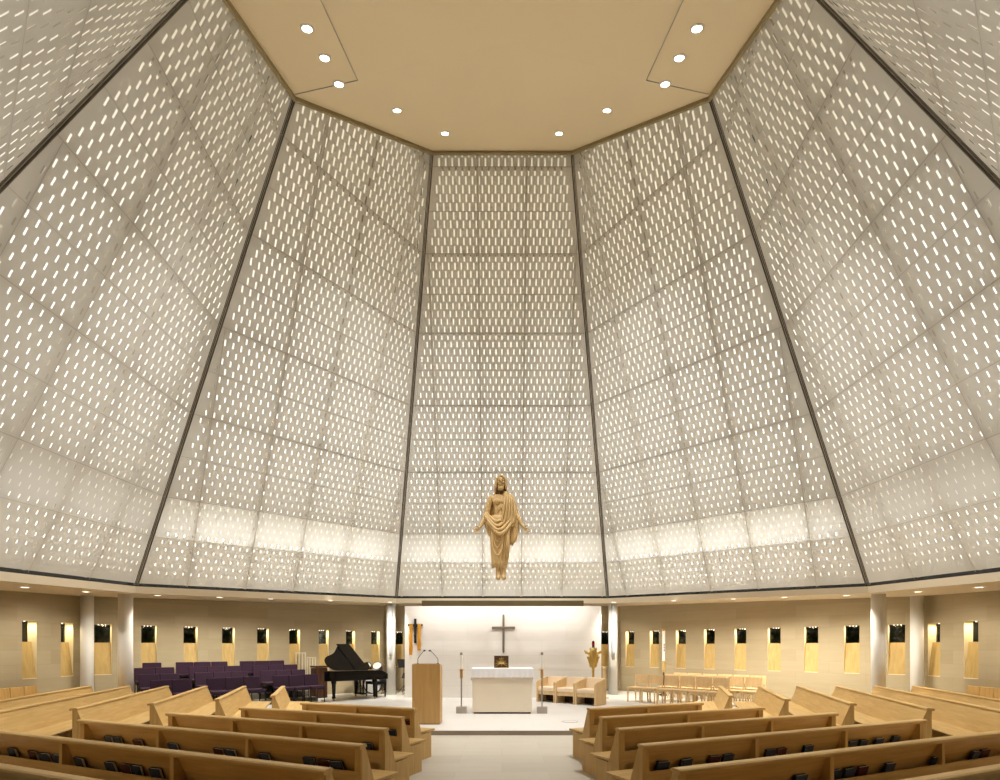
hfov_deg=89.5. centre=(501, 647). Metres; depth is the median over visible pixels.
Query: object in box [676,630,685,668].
window
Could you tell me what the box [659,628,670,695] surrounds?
paschal candle
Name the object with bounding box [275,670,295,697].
chair
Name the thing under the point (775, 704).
pew
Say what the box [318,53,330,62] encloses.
ceiling light
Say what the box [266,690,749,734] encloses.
platform
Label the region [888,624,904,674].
window
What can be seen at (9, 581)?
ceiling
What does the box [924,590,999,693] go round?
wall
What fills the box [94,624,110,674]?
window
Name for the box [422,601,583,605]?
trim
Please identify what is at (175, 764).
pew
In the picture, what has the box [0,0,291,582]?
wall
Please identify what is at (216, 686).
chair
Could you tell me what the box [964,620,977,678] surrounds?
window
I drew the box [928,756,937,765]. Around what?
hymnal
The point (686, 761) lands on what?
hymnal
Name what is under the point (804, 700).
pew
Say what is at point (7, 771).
pew
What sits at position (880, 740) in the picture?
hymnal
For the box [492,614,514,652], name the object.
wall cross
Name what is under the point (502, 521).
statue
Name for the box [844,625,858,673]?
window
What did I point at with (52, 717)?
pew
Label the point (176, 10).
trim
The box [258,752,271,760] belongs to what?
hymnal
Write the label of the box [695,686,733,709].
pew
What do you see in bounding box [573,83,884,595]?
wall
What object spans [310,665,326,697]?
console
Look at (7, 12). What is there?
wall
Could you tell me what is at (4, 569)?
trim
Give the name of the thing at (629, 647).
window
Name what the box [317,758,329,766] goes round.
hymnal
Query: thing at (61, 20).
wall
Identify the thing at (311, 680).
chair
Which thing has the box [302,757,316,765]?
hymnal
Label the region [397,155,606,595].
wall
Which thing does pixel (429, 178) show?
trim
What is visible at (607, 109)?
ceiling light
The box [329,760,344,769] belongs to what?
hymnal
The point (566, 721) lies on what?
floor outlet cover
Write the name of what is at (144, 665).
chair
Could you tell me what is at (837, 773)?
hymnal
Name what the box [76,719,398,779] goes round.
pew
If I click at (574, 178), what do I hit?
trim
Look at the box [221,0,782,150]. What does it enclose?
ceiling
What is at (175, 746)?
hymnal
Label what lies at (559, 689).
seat cushion
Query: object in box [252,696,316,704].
choir riser
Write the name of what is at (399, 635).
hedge
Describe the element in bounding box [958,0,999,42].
wall
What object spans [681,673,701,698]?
wooden chair
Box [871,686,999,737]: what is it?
pew
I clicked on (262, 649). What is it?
window
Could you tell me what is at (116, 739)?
hymnal
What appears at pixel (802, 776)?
hymnal
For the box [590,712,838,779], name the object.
pew
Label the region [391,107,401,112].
ceiling light
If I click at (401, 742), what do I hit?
pew
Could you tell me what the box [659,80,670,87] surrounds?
ceiling light
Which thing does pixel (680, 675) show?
wooden chair
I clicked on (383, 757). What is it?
pew
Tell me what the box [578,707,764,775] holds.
pew
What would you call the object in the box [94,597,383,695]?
wall
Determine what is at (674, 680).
wooden chair
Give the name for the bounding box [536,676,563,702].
armchair
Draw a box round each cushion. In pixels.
[538,686,552,690]
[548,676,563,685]
[557,687,572,692]
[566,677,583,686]
[577,688,593,693]
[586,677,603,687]
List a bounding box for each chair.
[134,668,154,692]
[138,674,158,691]
[142,663,161,671]
[150,680,174,695]
[155,667,173,679]
[160,673,179,690]
[171,679,191,694]
[176,662,193,688]
[188,666,206,688]
[194,662,210,688]
[194,672,217,697]
[206,677,229,698]
[211,661,227,665]
[213,672,230,699]
[224,666,240,689]
[225,677,242,691]
[231,671,251,699]
[240,661,254,675]
[243,676,265,700]
[253,665,272,693]
[255,661,269,686]
[260,670,275,699]
[268,665,288,691]
[270,660,283,686]
[272,675,293,700]
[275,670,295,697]
[283,664,302,690]
[288,675,309,701]
[291,669,310,697]
[304,674,324,701]
[627,674,648,702]
[641,675,663,703]
[656,676,678,703]
[657,674,678,701]
[667,673,686,697]
[672,675,693,702]
[672,676,694,702]
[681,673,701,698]
[687,675,709,702]
[689,677,711,701]
[698,674,716,695]
[704,676,726,700]
[706,678,729,700]
[712,674,732,700]
[727,676,743,706]
[730,675,748,700]
[739,677,762,700]
[746,675,766,700]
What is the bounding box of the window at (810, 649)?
[804,626,817,671]
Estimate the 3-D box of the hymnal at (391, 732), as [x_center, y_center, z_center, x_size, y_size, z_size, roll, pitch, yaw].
[-1.364,1.105,6.269,0.136,0.189,0.089,0,0,21]
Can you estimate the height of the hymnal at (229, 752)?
0.188 m
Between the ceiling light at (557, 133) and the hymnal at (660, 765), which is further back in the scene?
the ceiling light at (557, 133)
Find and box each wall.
[0,0,45,44]
[0,0,179,181]
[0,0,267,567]
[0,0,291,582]
[0,590,79,693]
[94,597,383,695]
[119,83,430,595]
[384,606,619,689]
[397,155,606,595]
[405,606,600,697]
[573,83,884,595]
[620,597,909,699]
[712,0,999,582]
[824,0,999,177]
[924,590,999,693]
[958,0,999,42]
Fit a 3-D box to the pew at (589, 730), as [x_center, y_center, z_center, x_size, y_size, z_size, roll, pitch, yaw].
[2.051,1.219,7.643,2.044,0.762,0.598,0,0,-23]
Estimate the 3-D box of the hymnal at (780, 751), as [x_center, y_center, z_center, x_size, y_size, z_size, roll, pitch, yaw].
[2.820,1.104,5.118,0.140,0.194,0.078,0,0,-24]
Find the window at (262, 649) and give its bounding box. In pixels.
[257,628,268,660]
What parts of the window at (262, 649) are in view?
sill panel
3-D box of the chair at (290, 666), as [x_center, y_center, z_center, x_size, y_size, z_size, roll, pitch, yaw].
[-6.122,0.877,14.772,0.410,0.778,0.488,0,0,-44]
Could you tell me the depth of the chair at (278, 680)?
13.53 m
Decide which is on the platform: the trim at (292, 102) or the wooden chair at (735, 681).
the wooden chair at (735, 681)
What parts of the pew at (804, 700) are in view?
seat, rail, panel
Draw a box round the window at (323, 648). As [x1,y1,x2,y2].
[319,630,328,667]
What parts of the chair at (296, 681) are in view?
backrest, seat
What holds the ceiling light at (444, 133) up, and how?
attached to the ceiling at (494, 75)
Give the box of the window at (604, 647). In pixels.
[601,644,607,666]
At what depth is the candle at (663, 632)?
16.11 m
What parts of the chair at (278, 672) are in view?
backrest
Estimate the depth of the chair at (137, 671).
12.30 m
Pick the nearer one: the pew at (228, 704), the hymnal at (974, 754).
the hymnal at (974, 754)
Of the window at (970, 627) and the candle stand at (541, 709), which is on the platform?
the candle stand at (541, 709)
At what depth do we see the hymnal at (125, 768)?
4.40 m
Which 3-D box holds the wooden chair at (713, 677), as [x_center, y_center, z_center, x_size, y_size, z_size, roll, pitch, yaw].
[5.722,1.137,13.516,0.510,0.755,0.420,0,0,-44]
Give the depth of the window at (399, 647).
18.10 m
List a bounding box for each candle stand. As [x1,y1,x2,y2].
[456,652,466,713]
[537,652,546,713]
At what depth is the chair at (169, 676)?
12.27 m
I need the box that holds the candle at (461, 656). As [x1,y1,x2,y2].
[460,655,462,668]
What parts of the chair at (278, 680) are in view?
backrest, seat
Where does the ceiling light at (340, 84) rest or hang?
attached to the ceiling at (494, 75)
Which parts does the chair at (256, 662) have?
backrest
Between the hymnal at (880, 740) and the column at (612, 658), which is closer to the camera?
the hymnal at (880, 740)
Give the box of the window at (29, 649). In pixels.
[22,620,36,678]
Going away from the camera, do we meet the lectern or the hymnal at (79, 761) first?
the hymnal at (79, 761)
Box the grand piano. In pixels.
[323,644,387,700]
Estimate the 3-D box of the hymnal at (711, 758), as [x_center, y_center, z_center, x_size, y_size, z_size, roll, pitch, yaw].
[1.990,1.105,4.770,0.141,0.194,0.086,0,0,-24]
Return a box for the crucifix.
[408,619,422,654]
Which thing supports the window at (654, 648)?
in the wall at (830, 616)
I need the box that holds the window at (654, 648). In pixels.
[650,631,658,667]
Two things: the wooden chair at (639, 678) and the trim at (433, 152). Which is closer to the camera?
the trim at (433, 152)
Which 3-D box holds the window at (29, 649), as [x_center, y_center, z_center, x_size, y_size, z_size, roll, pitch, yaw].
[-10.307,0.039,10.880,0.226,1.258,0.335,0,0,0]
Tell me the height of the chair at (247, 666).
0.778 m
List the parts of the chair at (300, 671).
backrest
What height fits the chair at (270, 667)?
0.778 m
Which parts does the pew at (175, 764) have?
panel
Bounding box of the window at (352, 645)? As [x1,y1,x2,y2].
[350,631,354,650]
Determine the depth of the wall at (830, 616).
14.63 m
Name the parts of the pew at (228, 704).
panel, rail, backrest, seat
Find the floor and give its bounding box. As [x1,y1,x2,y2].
[409,735,594,779]
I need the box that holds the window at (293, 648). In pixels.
[289,629,299,668]
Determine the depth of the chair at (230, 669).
13.77 m
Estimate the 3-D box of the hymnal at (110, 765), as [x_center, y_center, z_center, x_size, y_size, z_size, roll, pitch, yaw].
[-3.478,1.104,4.508,0.140,0.193,0.083,0,0,25]
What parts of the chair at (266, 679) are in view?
seat, backrest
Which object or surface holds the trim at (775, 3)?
attached to the wall at (970, 176)
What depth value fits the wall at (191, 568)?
11.84 m
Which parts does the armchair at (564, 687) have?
panel, rail, panel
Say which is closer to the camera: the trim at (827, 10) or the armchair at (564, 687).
the trim at (827, 10)
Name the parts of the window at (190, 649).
sill panel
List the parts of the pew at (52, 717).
seat, rail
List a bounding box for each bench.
[0,686,37,699]
[365,681,385,696]
[966,686,999,698]
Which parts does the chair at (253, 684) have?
backrest, seat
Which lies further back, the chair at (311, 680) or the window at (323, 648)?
the window at (323, 648)
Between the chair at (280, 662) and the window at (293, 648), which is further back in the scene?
the window at (293, 648)
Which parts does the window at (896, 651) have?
sill panel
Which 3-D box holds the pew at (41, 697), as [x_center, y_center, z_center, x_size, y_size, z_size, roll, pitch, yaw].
[-7.971,1.219,8.567,0.598,0.762,5.790,0,0,-19]
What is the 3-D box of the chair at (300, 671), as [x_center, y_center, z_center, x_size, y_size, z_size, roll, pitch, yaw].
[-5.730,1.009,14.365,0.410,0.778,0.488,0,0,-44]
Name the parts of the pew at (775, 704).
seat, backrest, rail, panel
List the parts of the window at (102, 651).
sill panel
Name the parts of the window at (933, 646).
sill panel, pane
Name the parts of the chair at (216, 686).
backrest, seat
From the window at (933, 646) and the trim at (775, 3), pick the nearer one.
the trim at (775, 3)
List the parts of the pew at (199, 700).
panel, rail, seat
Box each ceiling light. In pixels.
[300,23,313,33]
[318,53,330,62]
[333,80,344,87]
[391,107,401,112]
[440,131,449,135]
[554,131,563,135]
[602,107,612,112]
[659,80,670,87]
[673,53,685,62]
[690,23,703,33]
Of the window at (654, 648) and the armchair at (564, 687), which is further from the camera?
the window at (654, 648)
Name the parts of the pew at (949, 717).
rail, seat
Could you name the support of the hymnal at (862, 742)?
in the pew at (744, 746)
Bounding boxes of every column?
[80,595,93,690]
[118,594,132,691]
[387,604,395,694]
[608,604,616,694]
[871,594,885,691]
[910,595,923,690]
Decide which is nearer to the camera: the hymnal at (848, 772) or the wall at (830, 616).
the hymnal at (848, 772)
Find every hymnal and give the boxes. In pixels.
[7,747,19,756]
[27,750,40,760]
[38,752,52,761]
[51,753,58,762]
[73,756,87,767]
[104,735,113,742]
[104,761,118,771]
[112,736,123,743]
[120,762,131,773]
[129,764,144,775]
[132,739,144,745]
[148,767,164,778]
[167,742,179,749]
[212,747,225,754]
[224,748,237,756]
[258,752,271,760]
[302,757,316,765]
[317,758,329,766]
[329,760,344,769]
[362,742,373,749]
[388,729,396,735]
[654,761,669,770]
[679,757,692,766]
[706,755,720,763]
[721,753,734,761]
[763,748,776,756]
[776,747,786,755]
[792,773,807,779]
[801,744,813,752]
[834,768,841,779]
[840,766,856,778]
[848,740,858,746]
[854,765,868,776]
[857,739,868,745]
[872,737,884,744]
[880,762,896,772]
[889,735,900,742]
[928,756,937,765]
[967,750,981,759]
[979,748,990,757]
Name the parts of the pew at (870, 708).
seat, backrest, rail, panel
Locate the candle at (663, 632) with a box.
[662,631,664,660]
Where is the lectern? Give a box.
[412,650,441,723]
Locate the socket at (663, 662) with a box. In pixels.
[661,661,665,671]
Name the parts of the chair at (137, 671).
backrest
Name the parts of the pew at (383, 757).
rail, backrest, panel, seat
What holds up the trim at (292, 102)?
attached to the wall at (191, 568)
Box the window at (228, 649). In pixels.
[222,627,234,665]
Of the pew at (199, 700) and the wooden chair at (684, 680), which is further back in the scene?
the wooden chair at (684, 680)
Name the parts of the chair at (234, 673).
backrest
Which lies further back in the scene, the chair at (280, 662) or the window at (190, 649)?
the chair at (280, 662)
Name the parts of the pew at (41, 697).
rail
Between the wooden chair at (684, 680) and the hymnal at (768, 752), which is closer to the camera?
the hymnal at (768, 752)
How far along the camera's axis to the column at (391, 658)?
16.34 m
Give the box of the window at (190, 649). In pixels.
[184,626,197,661]
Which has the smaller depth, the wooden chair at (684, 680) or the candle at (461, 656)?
the candle at (461, 656)
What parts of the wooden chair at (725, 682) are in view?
backrest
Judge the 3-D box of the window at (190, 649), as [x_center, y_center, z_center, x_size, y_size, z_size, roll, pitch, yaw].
[-8.613,0.039,13.897,0.335,1.258,0.226,0,0,-44]
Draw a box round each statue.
[473,475,529,579]
[584,641,601,677]
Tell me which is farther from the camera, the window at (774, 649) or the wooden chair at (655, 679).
the window at (774, 649)
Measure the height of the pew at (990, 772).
0.762 m
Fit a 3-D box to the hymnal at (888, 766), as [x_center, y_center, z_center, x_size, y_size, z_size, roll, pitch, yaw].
[3.422,1.105,4.483,0.132,0.187,0.086,0,0,-23]
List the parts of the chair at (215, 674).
backrest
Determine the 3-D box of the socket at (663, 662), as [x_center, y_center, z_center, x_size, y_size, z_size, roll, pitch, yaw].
[5.180,0.590,16.150,0.140,0.370,0.138,0,0,0]
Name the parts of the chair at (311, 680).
backrest, seat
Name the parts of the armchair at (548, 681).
panel, rail, panel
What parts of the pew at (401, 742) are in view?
rail, backrest, panel, seat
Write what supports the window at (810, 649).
in the wall at (830, 616)
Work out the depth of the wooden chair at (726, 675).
14.46 m
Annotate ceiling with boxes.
[0,571,999,605]
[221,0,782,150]
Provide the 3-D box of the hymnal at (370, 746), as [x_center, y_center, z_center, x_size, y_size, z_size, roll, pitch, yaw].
[-1.434,1.105,5.420,0.137,0.190,0.086,0,0,22]
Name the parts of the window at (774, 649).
sill panel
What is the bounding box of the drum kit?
[353,662,386,693]
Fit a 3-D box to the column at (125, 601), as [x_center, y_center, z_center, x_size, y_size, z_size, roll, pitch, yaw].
[-8.590,0.176,11.500,0.284,2.848,0.284,0,0,0]
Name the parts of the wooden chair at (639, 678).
seat, backrest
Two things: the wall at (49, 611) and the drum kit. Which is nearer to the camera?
the wall at (49, 611)
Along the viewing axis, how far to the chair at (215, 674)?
13.06 m
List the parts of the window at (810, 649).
sill panel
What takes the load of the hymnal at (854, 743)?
in the pew at (744, 746)
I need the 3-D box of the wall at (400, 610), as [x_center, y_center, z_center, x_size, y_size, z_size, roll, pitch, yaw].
[0.000,-0.075,18.030,8.440,3.350,0.001,0,0,0]
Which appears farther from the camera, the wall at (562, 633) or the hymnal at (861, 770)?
the wall at (562, 633)
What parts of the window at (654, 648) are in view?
sill panel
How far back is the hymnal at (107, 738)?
5.79 m
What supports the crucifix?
attached to the wall at (562, 633)
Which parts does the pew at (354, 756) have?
panel, backrest, rail, panel, seat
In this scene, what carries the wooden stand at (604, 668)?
on the platform
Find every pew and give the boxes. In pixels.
[0,686,93,709]
[0,686,132,737]
[0,730,333,779]
[0,763,102,779]
[69,686,171,738]
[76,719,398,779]
[147,686,214,725]
[165,712,413,779]
[213,686,270,716]
[239,707,425,775]
[270,686,308,709]
[300,702,434,759]
[569,702,703,759]
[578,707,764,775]
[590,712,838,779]
[605,719,927,779]
[670,730,999,779]
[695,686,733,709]
[733,686,790,716]
[789,686,856,725]
[832,686,934,738]
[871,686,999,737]
[901,764,999,779]
[910,686,999,708]
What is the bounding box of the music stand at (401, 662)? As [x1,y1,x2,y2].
[397,659,404,693]
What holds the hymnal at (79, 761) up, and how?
in the pew at (175, 764)
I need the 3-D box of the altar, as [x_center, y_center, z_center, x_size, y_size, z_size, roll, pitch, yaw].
[0.005,1.000,12.030,1.390,1.031,0.900,0,0,0]
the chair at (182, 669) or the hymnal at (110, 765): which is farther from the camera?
the chair at (182, 669)
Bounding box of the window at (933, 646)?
[928,623,939,676]
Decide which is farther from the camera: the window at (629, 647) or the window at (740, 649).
the window at (629, 647)
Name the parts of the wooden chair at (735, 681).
backrest, leg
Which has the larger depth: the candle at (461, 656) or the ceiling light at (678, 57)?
the candle at (461, 656)
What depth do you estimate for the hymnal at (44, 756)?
4.87 m
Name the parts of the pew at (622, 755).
seat, panel, rail, backrest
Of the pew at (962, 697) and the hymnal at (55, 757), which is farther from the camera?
the pew at (962, 697)
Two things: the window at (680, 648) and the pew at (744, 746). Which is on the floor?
the pew at (744, 746)
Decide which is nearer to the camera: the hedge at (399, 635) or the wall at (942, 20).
the wall at (942, 20)
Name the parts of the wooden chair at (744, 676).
backrest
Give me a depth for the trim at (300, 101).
10.59 m
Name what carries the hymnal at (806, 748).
in the pew at (744, 746)
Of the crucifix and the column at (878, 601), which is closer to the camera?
the column at (878, 601)
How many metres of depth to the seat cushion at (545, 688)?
14.08 m
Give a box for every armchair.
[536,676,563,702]
[555,677,584,704]
[575,677,605,705]
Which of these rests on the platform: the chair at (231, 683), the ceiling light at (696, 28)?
the chair at (231, 683)
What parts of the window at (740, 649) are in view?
sill panel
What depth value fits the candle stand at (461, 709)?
11.69 m
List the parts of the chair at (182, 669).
backrest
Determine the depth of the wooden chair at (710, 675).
14.70 m
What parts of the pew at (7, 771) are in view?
backrest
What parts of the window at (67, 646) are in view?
pane, sill panel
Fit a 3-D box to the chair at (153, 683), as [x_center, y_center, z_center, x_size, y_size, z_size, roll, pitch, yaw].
[-7.767,1.127,11.528,0.410,0.778,0.488,0,0,-43]
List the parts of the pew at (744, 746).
seat, panel, rail, backrest, panel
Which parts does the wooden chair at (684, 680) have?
seat, backrest, leg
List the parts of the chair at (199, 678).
backrest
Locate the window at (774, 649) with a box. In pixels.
[768,627,780,670]
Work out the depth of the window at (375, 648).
17.89 m
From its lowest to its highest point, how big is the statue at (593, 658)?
1.730 m
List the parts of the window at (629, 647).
sill panel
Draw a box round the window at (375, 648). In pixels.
[371,631,379,664]
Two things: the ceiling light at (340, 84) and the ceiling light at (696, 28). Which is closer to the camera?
the ceiling light at (696, 28)
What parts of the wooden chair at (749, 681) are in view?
seat, backrest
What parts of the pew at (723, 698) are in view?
seat, backrest, rail, panel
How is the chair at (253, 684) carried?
on the platform
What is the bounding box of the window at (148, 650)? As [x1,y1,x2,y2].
[141,625,156,667]
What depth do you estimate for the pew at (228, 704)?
9.42 m
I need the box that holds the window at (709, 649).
[704,629,714,668]
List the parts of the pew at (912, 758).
panel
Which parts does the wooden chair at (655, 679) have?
seat, leg, backrest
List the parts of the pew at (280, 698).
panel, rail, backrest, seat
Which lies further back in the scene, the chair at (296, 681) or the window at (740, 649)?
the window at (740, 649)
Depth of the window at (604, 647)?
18.09 m
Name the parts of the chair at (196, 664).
backrest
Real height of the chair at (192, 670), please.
0.778 m
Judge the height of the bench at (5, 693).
0.800 m
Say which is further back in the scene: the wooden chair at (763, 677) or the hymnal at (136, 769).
the wooden chair at (763, 677)
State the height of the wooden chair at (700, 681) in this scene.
0.755 m
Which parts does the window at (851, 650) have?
sill panel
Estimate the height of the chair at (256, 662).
0.778 m
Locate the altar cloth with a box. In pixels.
[471,667,533,679]
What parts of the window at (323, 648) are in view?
sill panel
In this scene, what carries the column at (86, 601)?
on the floor
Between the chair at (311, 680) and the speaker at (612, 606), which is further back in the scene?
the speaker at (612, 606)
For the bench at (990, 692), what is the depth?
10.34 m
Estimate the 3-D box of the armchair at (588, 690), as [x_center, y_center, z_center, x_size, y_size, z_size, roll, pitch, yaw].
[2.370,1.163,13.480,0.620,0.705,0.600,0,0,39]
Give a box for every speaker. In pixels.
[389,605,392,653]
[611,605,614,653]
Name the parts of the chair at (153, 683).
backrest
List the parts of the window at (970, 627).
sill panel, pane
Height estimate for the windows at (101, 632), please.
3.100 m
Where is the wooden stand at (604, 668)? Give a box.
[603,667,608,697]
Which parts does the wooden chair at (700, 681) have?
seat, backrest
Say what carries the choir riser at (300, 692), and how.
on the choir riser at (300, 698)
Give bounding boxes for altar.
[472,678,531,713]
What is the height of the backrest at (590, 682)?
0.345 m
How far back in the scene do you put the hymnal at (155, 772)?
4.25 m
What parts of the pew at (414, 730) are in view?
rail, backrest, panel, seat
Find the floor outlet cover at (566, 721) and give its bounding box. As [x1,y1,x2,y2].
[562,720,577,722]
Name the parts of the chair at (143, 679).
seat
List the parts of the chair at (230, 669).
backrest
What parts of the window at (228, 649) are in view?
sill panel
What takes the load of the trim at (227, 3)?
attached to the wall at (13, 221)
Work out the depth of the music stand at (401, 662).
16.86 m
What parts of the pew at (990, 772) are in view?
backrest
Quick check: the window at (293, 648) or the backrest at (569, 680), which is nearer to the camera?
the backrest at (569, 680)
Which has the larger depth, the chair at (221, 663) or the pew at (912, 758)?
the chair at (221, 663)
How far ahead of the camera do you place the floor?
7.23 m
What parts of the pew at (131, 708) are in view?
panel, rail, backrest, seat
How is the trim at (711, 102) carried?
attached to the wall at (812, 568)
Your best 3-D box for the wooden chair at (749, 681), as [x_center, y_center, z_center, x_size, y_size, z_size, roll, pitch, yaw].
[6.362,1.137,12.877,0.420,0.755,0.510,0,0,44]
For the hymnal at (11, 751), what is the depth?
5.09 m
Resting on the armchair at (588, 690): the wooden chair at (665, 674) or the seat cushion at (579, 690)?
the seat cushion at (579, 690)
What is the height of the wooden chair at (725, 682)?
0.755 m
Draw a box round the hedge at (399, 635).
[396,632,607,643]
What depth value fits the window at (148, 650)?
13.23 m
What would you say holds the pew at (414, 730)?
on the floor
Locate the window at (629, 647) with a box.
[626,631,633,666]
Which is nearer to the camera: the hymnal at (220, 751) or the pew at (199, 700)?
the hymnal at (220, 751)
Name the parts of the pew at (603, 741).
seat, panel, rail, backrest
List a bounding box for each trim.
[0,0,187,193]
[0,567,999,597]
[134,98,294,584]
[222,0,295,101]
[295,97,431,154]
[395,155,432,596]
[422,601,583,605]
[432,151,571,154]
[571,155,608,596]
[572,97,708,154]
[708,0,781,101]
[709,98,869,584]
[816,0,999,189]
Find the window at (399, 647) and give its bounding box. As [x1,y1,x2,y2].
[396,644,402,666]
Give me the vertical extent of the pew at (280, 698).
0.762 m
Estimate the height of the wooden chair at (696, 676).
0.755 m
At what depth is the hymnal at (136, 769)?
4.35 m
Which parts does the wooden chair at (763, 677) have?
backrest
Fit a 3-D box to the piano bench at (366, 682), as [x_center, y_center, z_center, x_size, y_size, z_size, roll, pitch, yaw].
[-3.950,1.278,15.780,0.660,0.475,0.360,0,0,44]
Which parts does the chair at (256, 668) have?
backrest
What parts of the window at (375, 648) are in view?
sill panel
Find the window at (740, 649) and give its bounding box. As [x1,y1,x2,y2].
[735,628,745,669]
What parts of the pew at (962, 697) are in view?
rail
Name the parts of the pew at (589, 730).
seat, panel, rail, backrest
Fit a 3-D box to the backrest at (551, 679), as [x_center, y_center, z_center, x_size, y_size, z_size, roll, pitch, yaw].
[1.547,0.983,14.474,0.532,0.345,0.097,0,0,39]
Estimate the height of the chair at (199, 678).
0.778 m
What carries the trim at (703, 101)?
attached to the wall at (812, 568)
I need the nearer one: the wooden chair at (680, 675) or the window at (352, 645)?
the wooden chair at (680, 675)
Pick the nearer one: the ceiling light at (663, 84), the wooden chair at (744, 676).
the ceiling light at (663, 84)
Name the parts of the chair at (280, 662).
backrest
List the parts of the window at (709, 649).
sill panel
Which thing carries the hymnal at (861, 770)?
in the pew at (912, 758)
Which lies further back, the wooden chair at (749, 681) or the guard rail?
the guard rail
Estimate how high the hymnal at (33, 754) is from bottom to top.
0.193 m
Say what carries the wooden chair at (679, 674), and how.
on the platform
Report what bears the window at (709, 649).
in the wall at (830, 616)
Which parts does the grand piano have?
leg, lid, leg, leg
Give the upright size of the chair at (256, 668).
0.778 m
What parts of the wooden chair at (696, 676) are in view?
backrest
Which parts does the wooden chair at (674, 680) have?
leg, seat, backrest, leg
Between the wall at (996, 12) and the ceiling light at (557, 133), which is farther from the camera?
the ceiling light at (557, 133)
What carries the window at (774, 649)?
in the wall at (830, 616)
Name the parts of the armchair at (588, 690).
panel, rail, panel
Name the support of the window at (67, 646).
in the wall at (49, 611)
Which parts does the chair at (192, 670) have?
backrest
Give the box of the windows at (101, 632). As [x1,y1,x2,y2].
[64,623,376,643]
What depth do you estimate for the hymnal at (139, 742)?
5.58 m
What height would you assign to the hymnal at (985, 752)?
0.189 m
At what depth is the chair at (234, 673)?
13.38 m
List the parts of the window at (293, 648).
sill panel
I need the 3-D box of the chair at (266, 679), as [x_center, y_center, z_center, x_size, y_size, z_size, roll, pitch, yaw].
[-6.323,1.009,13.771,0.410,0.778,0.488,0,0,-44]
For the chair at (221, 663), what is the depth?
14.09 m
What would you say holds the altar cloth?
on the altar
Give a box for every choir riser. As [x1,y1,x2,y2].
[214,690,308,698]
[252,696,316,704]
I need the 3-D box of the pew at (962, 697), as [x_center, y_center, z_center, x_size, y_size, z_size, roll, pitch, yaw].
[7.971,1.219,8.567,0.598,0.762,5.790,0,0,20]
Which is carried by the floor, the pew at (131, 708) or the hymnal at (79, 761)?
the pew at (131, 708)
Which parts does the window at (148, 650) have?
sill panel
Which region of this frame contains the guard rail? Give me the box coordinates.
[295,652,315,695]
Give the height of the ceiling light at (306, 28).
0.099 m
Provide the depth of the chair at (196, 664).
13.76 m
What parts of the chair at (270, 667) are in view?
backrest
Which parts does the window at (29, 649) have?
pane, sill panel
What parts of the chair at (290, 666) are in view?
backrest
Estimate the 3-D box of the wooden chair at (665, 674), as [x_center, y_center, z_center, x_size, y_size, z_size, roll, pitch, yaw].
[4.772,1.137,14.466,0.420,0.755,0.510,0,0,44]
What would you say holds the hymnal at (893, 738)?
in the pew at (744, 746)
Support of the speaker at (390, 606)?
attached to the column at (391, 658)
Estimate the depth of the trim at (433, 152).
12.05 m
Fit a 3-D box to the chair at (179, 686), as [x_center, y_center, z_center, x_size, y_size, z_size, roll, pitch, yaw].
[-7.469,1.127,11.826,0.410,0.778,0.488,0,0,-43]
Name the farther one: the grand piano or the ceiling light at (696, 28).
the grand piano
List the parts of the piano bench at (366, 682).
seat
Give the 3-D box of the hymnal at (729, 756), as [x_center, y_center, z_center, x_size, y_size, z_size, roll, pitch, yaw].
[2.156,1.104,4.842,0.134,0.190,0.080,0,0,-24]
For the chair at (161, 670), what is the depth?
12.66 m
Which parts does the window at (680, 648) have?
sill panel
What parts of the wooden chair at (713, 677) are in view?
backrest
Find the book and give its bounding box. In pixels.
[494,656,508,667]
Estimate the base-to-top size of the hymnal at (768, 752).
0.189 m
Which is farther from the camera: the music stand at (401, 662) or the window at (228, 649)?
the music stand at (401, 662)
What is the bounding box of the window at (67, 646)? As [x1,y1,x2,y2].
[61,623,72,676]

